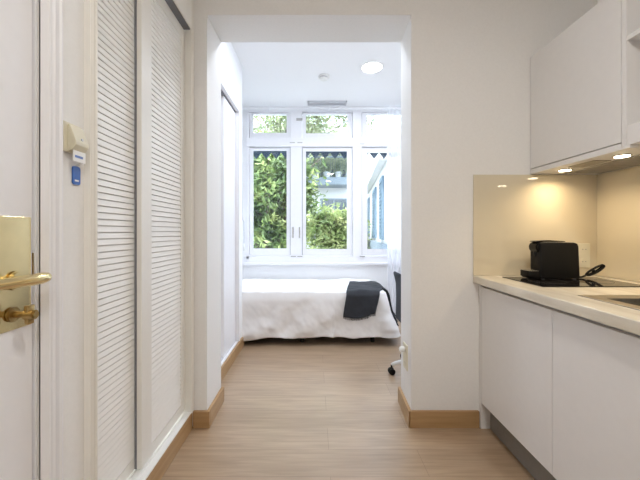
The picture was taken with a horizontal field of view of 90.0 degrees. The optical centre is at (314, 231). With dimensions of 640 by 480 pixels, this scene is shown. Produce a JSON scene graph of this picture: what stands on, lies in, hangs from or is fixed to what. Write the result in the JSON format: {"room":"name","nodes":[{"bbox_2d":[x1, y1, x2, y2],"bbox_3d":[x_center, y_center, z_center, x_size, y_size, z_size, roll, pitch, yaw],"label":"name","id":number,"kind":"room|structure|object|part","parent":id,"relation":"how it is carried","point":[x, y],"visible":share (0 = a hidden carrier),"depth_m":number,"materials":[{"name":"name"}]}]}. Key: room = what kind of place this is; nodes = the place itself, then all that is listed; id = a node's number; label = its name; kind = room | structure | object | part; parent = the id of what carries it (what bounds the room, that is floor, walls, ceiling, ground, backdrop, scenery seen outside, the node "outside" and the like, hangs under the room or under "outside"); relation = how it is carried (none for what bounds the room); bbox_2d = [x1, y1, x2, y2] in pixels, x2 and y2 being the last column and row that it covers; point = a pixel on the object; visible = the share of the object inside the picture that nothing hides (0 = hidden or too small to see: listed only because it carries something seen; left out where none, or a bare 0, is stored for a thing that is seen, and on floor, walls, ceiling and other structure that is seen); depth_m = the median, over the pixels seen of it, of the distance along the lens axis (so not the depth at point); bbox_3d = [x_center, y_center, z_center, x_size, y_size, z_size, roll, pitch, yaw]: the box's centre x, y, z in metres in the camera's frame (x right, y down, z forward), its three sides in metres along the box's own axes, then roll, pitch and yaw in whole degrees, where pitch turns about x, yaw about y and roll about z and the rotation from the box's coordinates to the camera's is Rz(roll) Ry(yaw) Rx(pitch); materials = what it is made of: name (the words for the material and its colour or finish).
{"room":"studio apartment","nodes":[
{"label":"studio apartment","id":0,"kind":"room"},
{"bbox_2d":[37,0,241,479],"bbox_3d":[-1.115,-0.330,0.800,0.770,3.000,5.000,0,0,0],"label":"wall","id":1,"kind":"structure","parent":0,"point":[73,10],"depth_m":0.97,"materials":[{"name":"white paint"}]},
{"bbox_2d":[0,0,51,479],"bbox_3d":[-0.722,0.120,0.385,0.126,2.091,0.919,0,0,0],"label":"door","id":2,"kind":"structure","parent":1,"relation":"in","point":[18,313],"depth_m":0.79,"materials":[{"name":"paint"}]},
{"bbox_3d":[-0.740,0.101,0.747,0.004,0.279,0.174,0,0,0],"label":"lock plate","id":3,"kind":"part","parent":2,"relation":"part of","materials":[{"name":"gold metal"}]},
{"bbox_3d":[-0.699,0.120,0.736,0.079,0.048,0.155,0,0,0],"label":"handle","id":4,"kind":"part","parent":2,"relation":"part of","materials":[{"name":"gold metal"}]},
{"bbox_3d":[-0.753,0.085,0.843,0.024,0.060,0.002,0,0,0],"label":"strike plate","id":5,"kind":"part","parent":2,"relation":"part of","materials":[{"name":"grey metal"}]},
{"bbox_2d":[32,0,62,479],"bbox_3d":[-0.749,0.085,0.876,0.082,2.170,0.064,0,0,0],"label":"trim","id":6,"kind":"structure","parent":1,"relation":"attached to","point":[51,11],"depth_m":0.86,"materials":[{"name":"paint"}]},
{"bbox_2d":[63,120,88,153],"bbox_3d":[-0.712,-0.279,0.955,0.035,0.087,0.074,0,0,0],"label":"switch","id":7,"kind":"object","parent":1,"relation":"attached to","point":[74,138],"visible":0.84,"depth_m":0.94,"materials":[{"name":"beige plastic"}]},
{"bbox_2d":[73,150,85,163],"bbox_3d":[-0.705,-0.225,0.959,0.003,0.033,0.050,0,0,0],"label":"card","id":8,"kind":"object","parent":7,"relation":"hanging from","point":[80,157],"visible":1,"depth_m":0.96,"materials":[{"name":"white plastic"}]},
{"bbox_2d":[72,163,80,184],"bbox_3d":[-0.717,-0.179,0.977,0.025,0.070,0.032,0,0,0],"label":"tag","id":9,"kind":"object","parent":8,"relation":"hanging from","point":[76,172],"visible":1,"depth_m":0.98,"materials":[{"name":"blue plastic"}]},
{"bbox_2d":[146,413,191,479],"bbox_3d":[-0.762,1.120,1.470,0.075,0.100,0.866,0,0,0],"label":"baseboard","id":10,"kind":"structure","parent":1,"relation":"attached to","point":[159,470],"depth_m":1.62,"materials":[{"name":"brown wood"}]},
{"bbox_2d":[221,75,239,365],"bbox_3d":[-0.794,-0.079,2.668,0.132,2.297,0.904,0,0,0],"label":"wardrobe","id":11,"kind":"object","parent":1,"relation":"attached to","point":[230,108],"visible":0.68,"depth_m":2.88,"materials":[{"name":"paint"}]},
{"bbox_3d":[-0.777,-0.047,2.896,0.025,2.206,0.392,0,0,0],"label":"sliding door","id":12,"kind":"part","parent":11,"relation":"part of","materials":[{"name":"paint"}]},
{"bbox_2d":[221,337,243,381],"bbox_3d":[-0.735,1.120,2.766,0.020,0.100,1.088,0,0,0],"label":"baseboard","id":13,"kind":"structure","parent":1,"relation":"attached to","point":[227,364],"depth_m":2.79,"materials":[{"name":"brown wood"}]},
{"bbox_2d":[242,106,242,279],"bbox_3d":[-1.238,-0.330,3.925,0.525,3.000,1.250,0,0,0],"label":"wall","id":14,"kind":"structure","parent":0,"point":[242,106],"depth_m":4.33,"materials":[{"name":"white paint"}]},
{"bbox_2d":[231,42,400,106],"bbox_3d":[0.450,-1.750,3.337,4.100,0.100,2.286,0,0,0],"label":"ceiling","id":15,"kind":"structure","parent":0,"point":[274,74],"depth_m":3.45,"materials":[{"name":"white paint"}]},
{"bbox_2d":[318,74,328,81],"bbox_3d":[0.100,-1.679,3.490,0.123,0.042,0.123,0,0,0],"label":"smoke detector","id":16,"kind":"object","parent":15,"relation":"attached to","point":[323,77],"visible":1,"depth_m":3.46,"materials":[{"name":"white plastic"}]},
{"bbox_2d":[308,101,346,105],"bbox_3d":[0.165,-1.689,4.195,0.510,0.022,0.110,0,0,0],"label":"ceiling vent","id":17,"kind":"object","parent":15,"relation":"in","point":[310,103],"visible":1,"depth_m":4.20,"materials":[{"name":"grey plastic"}]},
{"bbox_2d":[361,62,382,72],"bbox_3d":[0.593,-1.695,3.300,0.224,0.008,0.224,0,0,0],"label":"recessed light","id":18,"kind":"object","parent":15,"relation":"in","point":[370,67],"visible":1,"depth_m":3.29,"materials":[{"name":"white plastic"}]},
{"bbox_2d":[242,106,400,289],"bbox_3d":[0.500,-0.280,4.351,4.000,3.100,0.258,0,0,0],"label":"wall","id":19,"kind":"structure","parent":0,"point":[378,273],"depth_m":4.35,"materials":[{"name":"white paint"}]},
{"bbox_2d":[242,162,244,250],"bbox_3d":[-0.948,-0.340,4.247,0.055,1.180,0.024,0,0,27],"label":"blind crank","id":20,"kind":"object","parent":19,"relation":"attached to","point":[242,162],"visible":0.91,"depth_m":4.25,"materials":[{"name":"grey plastic"}]},
{"bbox_2d":[244,110,387,264],"bbox_3d":[0.168,-0.601,4.369,2.225,2.088,0.162,0,0,0],"label":"window","id":21,"kind":"structure","parent":19,"relation":"attached to","point":[357,143],"depth_m":4.34,"materials":[{"name":"paint"}]},
{"bbox_3d":[-0.606,-1.450,4.381,0.552,0.349,0.047,0,0,0],"label":"sash","id":22,"kind":"part","parent":21,"relation":"part of","materials":[{"name":"paint"}]},
{"bbox_3d":[-0.606,-0.414,4.381,0.552,1.472,0.047,0,0,0],"label":"sash","id":23,"kind":"part","parent":21,"relation":"part of","materials":[{"name":"glass"}]},
{"bbox_3d":[0.168,0.427,4.325,2.225,0.033,0.050,0,0,0],"label":"sill","id":24,"kind":"part","parent":21,"relation":"part of","materials":[{"name":"paint"}]},
{"bbox_3d":[0.173,-1.450,4.381,0.678,0.349,0.047,0,0,0],"label":"sash","id":25,"kind":"part","parent":21,"relation":"part of","materials":[{"name":"paint"}]},
{"bbox_3d":[0.173,-0.414,4.381,0.678,1.472,0.047,0,0,0],"label":"sash","id":26,"kind":"part","parent":21,"relation":"part of","materials":[{"name":"paint"}]},
{"bbox_3d":[0.935,-1.450,4.381,0.585,0.349,0.047,0,0,0],"label":"sash","id":27,"kind":"part","parent":21,"relation":"part of","materials":[{"name":"paint"}]},
{"bbox_3d":[0.935,-0.414,4.381,0.585,1.472,0.047,0,0,0],"label":"sash","id":28,"kind":"part","parent":21,"relation":"part of","materials":[{"name":"paint"}]},
{"bbox_2d":[253,151,386,158],"bbox_3d":[0.225,-1.188,4.633,2.330,0.215,0.304,0,0,0],"label":"awning","id":29,"kind":"object","parent":19,"relation":"attached to","point":[256,154],"visible":0.11,"depth_m":4.73,"materials":[{"name":"fabric"}]},
{"bbox_3d":[0.620,-1.647,4.286,3.160,0.037,0.128,0,0,0],"label":"curtain rail","id":30,"kind":"part","parent":19,"relation":"part of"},
{"bbox_3d":[0.620,-1.638,4.235,3.160,0.020,0.026,0,0,0],"label":"rail","id":31,"kind":"part","parent":19,"relation":"part of","materials":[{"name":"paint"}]},
{"bbox_2d":[387,109,400,318],"bbox_3d":[1.275,-0.242,4.234,0.632,2.765,0.063,0,0,0],"label":"sheer curtain","id":32,"kind":"object","parent":19,"relation":"hanging from","point":[393,116],"visible":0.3,"depth_m":4.24,"materials":[{"name":"white fabric"}]},
{"bbox_2d":[161,321,534,479],"bbox_3d":[0.550,1.220,1.340,4.300,0.100,6.280,0,0,0],"label":"floor","id":33,"kind":"structure","parent":0,"point":[316,408],"depth_m":1.90,"materials":[{"name":"brown wood"}]},
{"bbox_2d":[84,0,193,479],"bbox_3d":[-0.774,-0.130,1.468,0.132,2.600,0.910,0,0,0],"label":"closet","id":34,"kind":"object","parent":33,"relation":"on","point":[139,54],"visible":0.84,"depth_m":1.42,"materials":[{"name":"beige paint"}]},
{"bbox_3d":[-0.811,-0.064,1.261,0.022,2.236,0.418,0,0,0],"label":"door frame","id":35,"kind":"part","parent":34,"relation":"part of","materials":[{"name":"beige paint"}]},
{"bbox_3d":[-0.777,-0.068,1.653,0.022,2.239,0.470,0,0,0],"label":"door frame","id":36,"kind":"part","parent":34,"relation":"part of","materials":[{"name":"beige paint"}]},
{"bbox_2d":[300,337,374,341],"bbox_3d":[-0.100,0.920,3.808,1.680,0.500,0.905,0,0,0],"label":"bed","id":37,"kind":"object","parent":33,"relation":"on","point":[372,339],"visible":0.05,"depth_m":3.40,"materials":[{"name":"black plastic"}]},
{"bbox_2d":[241,278,400,340],"bbox_3d":[-0.023,0.878,3.760,1.858,0.536,1.020,0,0,0],"label":"duvet","id":38,"kind":"object","parent":37,"relation":"on","point":[271,308],"visible":0.71,"depth_m":3.29,"materials":[{"name":"fabric"}]},
{"bbox_2d":[343,281,398,325],"bbox_3d":[0.638,0.801,3.585,0.697,0.420,0.690,0,0,0],"label":"throw blanket","id":39,"kind":"object","parent":38,"relation":"on","point":[362,298],"visible":0.96,"depth_m":3.27,"materials":[{"name":"grey fabric"}]},
{"bbox_2d":[388,271,400,374],"bbox_3d":[0.929,0.760,2.653,0.645,0.820,0.659,0,0,0],"label":"office chair","id":40,"kind":"object","parent":33,"relation":"on","point":[397,276],"visible":0.21,"depth_m":2.73,"materials":[{"name":"plastic"}]},
{"bbox_3d":[0.774,1.069,2.645,0.290,0.068,0.040,0,0,-5],"label":"arm","id":41,"kind":"part","parent":40,"relation":"part of","materials":[{"name":"white plastic"}]},
{"bbox_3d":[0.734,0.560,2.660,0.063,0.420,0.400,0,0,0],"label":"backrest","id":42,"kind":"part","parent":40,"relation":"part of","materials":[{"name":"fabric"}]},
{"bbox_2d":[479,285,489,428],"bbox_3d":[1.016,0.739,1.912,0.057,0.861,0.024,0,0,0],"label":"filler panel","id":43,"kind":"object","parent":33,"relation":"on","point":[484,413],"visible":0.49,"depth_m":1.91,"materials":[{"name":"white laminate"}]},
{"bbox_2d":[490,412,555,479],"bbox_3d":[1.050,1.092,1.015,0.015,0.154,1.768,0,0,0],"label":"kickboard","id":44,"kind":"object","parent":33,"relation":"on","point":[533,466],"visible":0.55,"depth_m":1.62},
{"bbox_2d":[192,0,596,425],"bbox_3d":[0.500,-0.330,2.064,4.000,3.000,0.279,0,0,0],"label":"wall partition","id":45,"kind":"structure","parent":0,"point":[465,64],"depth_m":1.93,"materials":[{"name":"white paint"}]},
{"bbox_2d":[193,410,209,427],"bbox_3d":[-0.675,1.120,1.915,0.100,0.100,0.020,0,0,0],"label":"baseboard","id":46,"kind":"structure","parent":45,"relation":"attached to","point":[201,418],"depth_m":1.91,"materials":[{"name":"brown wood"}]},
{"bbox_2d":[208,387,223,425],"bbox_3d":[-0.635,1.120,2.070,0.020,0.100,0.290,0,0,0],"label":"baseboard","id":47,"kind":"structure","parent":45,"relation":"attached to","point":[216,404],"depth_m":2.04,"materials":[{"name":"brown wood"}]},
{"bbox_2d":[398,387,410,427],"bbox_3d":[0.579,1.120,2.061,0.018,0.100,0.309,0,0,3],"label":"baseboard","id":48,"kind":"structure","parent":45,"relation":"attached to","point":[404,406],"depth_m":2.03,"materials":[{"name":"brown wood"}]},
{"bbox_2d":[403,342,407,370],"bbox_3d":[0.582,0.795,2.050,0.010,0.160,0.085,0,0,0],"label":"power socket","id":49,"kind":"object","parent":45,"relation":"attached to","point":[405,354],"visible":0.87,"depth_m":2.03,"materials":[{"name":"beige plastic"}]},
{"bbox_2d":[399,346,404,351],"bbox_3d":[0.560,0.752,2.050,0.032,0.037,0.037,0,0,0],"label":"plug","id":50,"kind":"object","parent":49,"relation":"attached to","point":[401,348],"visible":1,"depth_m":2.04,"materials":[{"name":"white plastic"}]},
{"bbox_2d":[410,410,478,427],"bbox_3d":[0.778,1.120,1.916,0.412,0.100,0.018,0,0,0],"label":"baseboard","id":51,"kind":"structure","parent":45,"relation":"attached to","point":[418,418],"depth_m":1.91,"materials":[{"name":"brown wood"}]},
{"bbox_2d":[481,286,556,474],"bbox_3d":[1.343,0.660,1.615,0.710,0.708,0.565,0,0,0],"label":"base cabinet","id":52,"kind":"object","parent":45,"relation":"attached to","point":[516,332],"visible":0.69,"depth_m":1.54,"materials":[{"name":"laminate"}]},
{"bbox_2d":[473,175,596,275],"bbox_3d":[1.324,-0.041,1.921,0.742,0.604,0.007,0,0,0],"label":"backsplash","id":53,"kind":"structure","parent":45,"relation":"attached to","point":[510,212],"depth_m":1.92,"materials":[{"name":"beige glass"}]},
{"bbox_2d":[577,243,589,267],"bbox_3d":[1.607,0.140,1.911,0.075,0.145,0.010,0,0,0],"label":"power socket","id":54,"kind":"object","parent":53,"relation":"attached to","point":[584,248],"visible":0.93,"depth_m":1.91,"materials":[{"name":"beige plastic"}]},
{"bbox_2d":[597,0,639,281],"bbox_3d":[1.760,-0.330,0.113,0.120,3.000,3.625,0,0,0],"label":"wall","id":55,"kind":"structure","parent":0,"point":[598,1],"depth_m":1.81,"materials":[{"name":"white paint"}]},
{"bbox_2d":[530,0,621,168],"bbox_3d":[1.498,-0.704,1.638,0.403,0.688,0.572,0,0,0],"label":"upper cabinet","id":56,"kind":"object","parent":55,"relation":"attached to","point":[576,77],"visible":0.78,"depth_m":1.57,"materials":[{"name":"white laminate"}]},
{"bbox_2d":[552,309,639,479],"bbox_3d":[1.343,0.660,1.031,0.710,0.708,0.598,0,0,0],"label":"base cabinet","id":57,"kind":"object","parent":55,"relation":"attached to","point":[596,365],"visible":0.9,"depth_m":1.13,"materials":[{"name":"laminate"}]},
{"bbox_2d":[597,166,639,281],"bbox_3d":[1.696,-0.041,1.023,0.007,0.604,1.787,0,0,0],"label":"backsplash","id":58,"kind":"structure","parent":55,"relation":"attached to","point":[618,192],"depth_m":1.77,"materials":[{"name":"beige glass"}]},
{"bbox_2d":[622,0,639,146],"bbox_3d":[1.498,-0.704,1.040,0.403,0.688,0.620,0,0,0],"label":"open shelf unit","id":59,"kind":"object","parent":55,"relation":"attached to","point":[630,9],"visible":1,"depth_m":1.33,"materials":[{"name":"white wood"}]},
{"bbox_2d":[530,143,639,173],"bbox_3d":[1.493,-0.356,1.619,0.394,0.036,0.607,0,0,0],"label":"extractor hood","id":60,"kind":"object","parent":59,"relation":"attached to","point":[616,157],"visible":1,"depth_m":1.60,"materials":[{"name":"metal"}]},
{"bbox_3d":[1.387,-0.345,1.620,0.085,0.004,0.160,0,0,0],"label":"control panel","id":61,"kind":"part","parent":60,"relation":"part of","materials":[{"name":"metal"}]},
{"bbox_3d":[1.495,-0.805,1.040,0.394,0.020,0.579,0,0,0],"label":"shelf","id":62,"kind":"part","parent":59,"relation":"part of","materials":[{"name":"white wood"}]},
{"bbox_3d":[1.495,-0.401,1.040,0.394,0.082,0.579,0,0,0],"label":"shelf","id":63,"kind":"part","parent":59,"relation":"part of","materials":[{"name":"white wood"}]},
{"bbox_3d":[1.343,0.660,0.431,0.710,0.708,0.598,0,0,0],"label":"base cabinet","id":64,"kind":"object","parent":55,"relation":"attached to","visible":0},
{"bbox_2d":[473,276,639,334],"bbox_3d":[1.321,0.283,1.027,0.736,0.042,1.794,0,0,0],"label":"countertop","id":65,"kind":"structure","parent":64,"relation":"on","point":[566,299],"depth_m":1.32,"materials":[{"name":"beige stone"}]},
{"bbox_2d":[503,277,639,286],"bbox_3d":[1.340,0.259,1.679,0.520,0.005,0.328,0,0,0],"label":"cooktop","id":66,"kind":"object","parent":65,"relation":"in","point":[585,281],"visible":0.91,"depth_m":1.63,"materials":[{"name":"black glass"}]},
{"bbox_2d":[520,240,604,278],"bbox_3d":[1.409,0.151,1.780,0.482,0.213,0.091,0,0,0],"label":"coffee machine","id":67,"kind":"object","parent":66,"relation":"on","point":[550,259],"visible":1,"depth_m":1.74,"materials":[{"name":"black plastic"}]},
{"bbox_2d":[520,270,539,278],"bbox_3d":[1.196,0.234,1.778,0.058,0.040,0.079,0,0,0],"label":"drip tray","id":68,"kind":"object","parent":67,"relation":"on","point":[533,274],"depth_m":1.74,"materials":[{"name":"black plastic"}]},
{"bbox_3d":[1.293,0.049,1.778,0.163,0.009,0.051,0,0,0],"label":"lever","id":69,"kind":"part","parent":67,"relation":"part of","materials":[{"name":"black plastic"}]},
{"bbox_2d":[578,295,639,309],"bbox_3d":[1.347,0.341,0.949,0.527,0.163,0.738,0,0,0],"label":"sink","id":70,"kind":"object","parent":65,"relation":"in","point":[629,301],"visible":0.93,"depth_m":1.25,"materials":[{"name":"metal"}]},
{"bbox_2d":[611,299,639,305],"bbox_3d":[1.348,0.342,0.935,0.420,0.160,0.626,0,0,0],"label":"basin","id":71,"kind":"object","parent":70,"relation":"in","point":[635,302],"depth_m":1.25,"materials":[{"name":"metal"}]},
{"bbox_3d":[0.000,4.270,22.245,50.000,0.200,35.510,0,0,0],"label":"floor","id":72,"kind":"structure","parent":0,"visible":0},
{"bbox_2d":[253,124,329,248],"bbox_3d":[-1.025,0.886,6.855,2.683,6.580,2.086,0,0,-40],"label":"tree","id":73,"kind":"object","parent":72,"relation":"on","point":[269,174],"visible":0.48,"depth_m":6.62,"materials":[{"name":"green plant"}]},
{"bbox_2d":[253,116,385,166],"bbox_3d":[-0.416,-1.280,11.829,6.527,10.987,2.262,0,0,-3],"label":"tree","id":74,"kind":"object","parent":72,"relation":"on","point":[280,125],"visible":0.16,"depth_m":11.65,"materials":[{"name":"green plant"}]},
{"bbox_2d":[254,124,386,247],"bbox_3d":[-5.722,-0.280,15.500,21.444,8.900,5.000,0,0,0],"label":"apartment building","id":75,"kind":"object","parent":72,"relation":"on","point":[337,187],"visible":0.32,"depth_m":14.00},
{"bbox_2d":[309,155,322,176],"bbox_3d":[0.058,-2.913,13.381,1.003,1.489,0.827,0,0,0],"label":"potted plant","id":76,"kind":"object","parent":75,"relation":"on","point":[319,162],"visible":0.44,"depth_m":13.29,"materials":[{"name":"green plant"}]},
{"bbox_3d":[0.490,-2.656,13.030,2.340,0.850,0.040,0,0,0],"label":"balcony railing","id":77,"kind":"part","parent":75,"relation":"part of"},
{"bbox_2d":[318,153,336,186],"bbox_3d":[0.473,-2.758,13.316,0.909,1.758,0.869,0,0,0],"label":"potted plant","id":78,"kind":"object","parent":75,"relation":"on","point":[327,159],"visible":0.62,"depth_m":13.29,"materials":[{"name":"green plant"}]},
{"bbox_3d":[0.744,-2.931,13.992,1.181,1.312,0.009,0,0,0],"label":"pane","id":79,"kind":"part","parent":75,"relation":"part of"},
{"bbox_3d":[0.853,-0.306,13.992,1.050,2.188,0.009,0,0,0],"label":"pane","id":80,"kind":"part","parent":75,"relation":"part of","materials":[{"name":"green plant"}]},
{"bbox_2d":[330,153,346,176],"bbox_3d":[0.939,-2.864,13.385,0.977,1.453,0.790,0,0,0],"label":"potted plant","id":81,"kind":"object","parent":75,"relation":"on","point":[339,172],"visible":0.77,"depth_m":13.29,"materials":[{"name":"green plant"}]},
{"bbox_2d":[340,158,346,176],"bbox_3d":[1.441,-2.853,13.423,0.944,1.506,0.770,0,0,16],"label":"potted plant","id":82,"kind":"object","parent":75,"relation":"on","point":[345,166],"visible":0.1,"depth_m":13.34,"materials":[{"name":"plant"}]},
{"bbox_2d":[306,203,371,248],"bbox_3d":[0.408,1.613,8.900,2.518,5.125,1.499,0,0,-5],"label":"tree","id":83,"kind":"object","parent":72,"relation":"on","point":[336,229],"visible":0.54,"depth_m":8.61,"materials":[{"name":"green plant"}]},
{"bbox_2d":[367,153,386,248],"bbox_3d":[3.002,0.920,8.001,3.260,6.500,5.326,0,0,6],"label":"building","id":84,"kind":"structure","parent":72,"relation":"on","point":[377,180],"depth_m":6.85,"materials":[{"name":"paint"}]},
{"bbox_2d":[367,197,369,236],"bbox_3d":[1.738,-0.465,10.328,0.043,1.230,0.700,0,0,6],"label":"shutter","id":85,"kind":"object","parent":84,"relation":"hanging from","point":[368,200],"depth_m":9.98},
{"bbox_2d":[372,187,376,237],"bbox_3d":[1.505,-0.465,8.040,0.043,1.230,0.800,0,0,6],"label":"shutter","id":86,"kind":"object","parent":84,"relation":"hanging from","point":[374,193],"depth_m":7.69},
{"bbox_2d":[379,175,383,239],"bbox_3d":[1.335,-0.465,6.373,0.043,1.230,0.550,0,0,6],"label":"shutter","id":87,"kind":"object","parent":84,"relation":"hanging from","point":[381,181],"depth_m":6.15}
]}

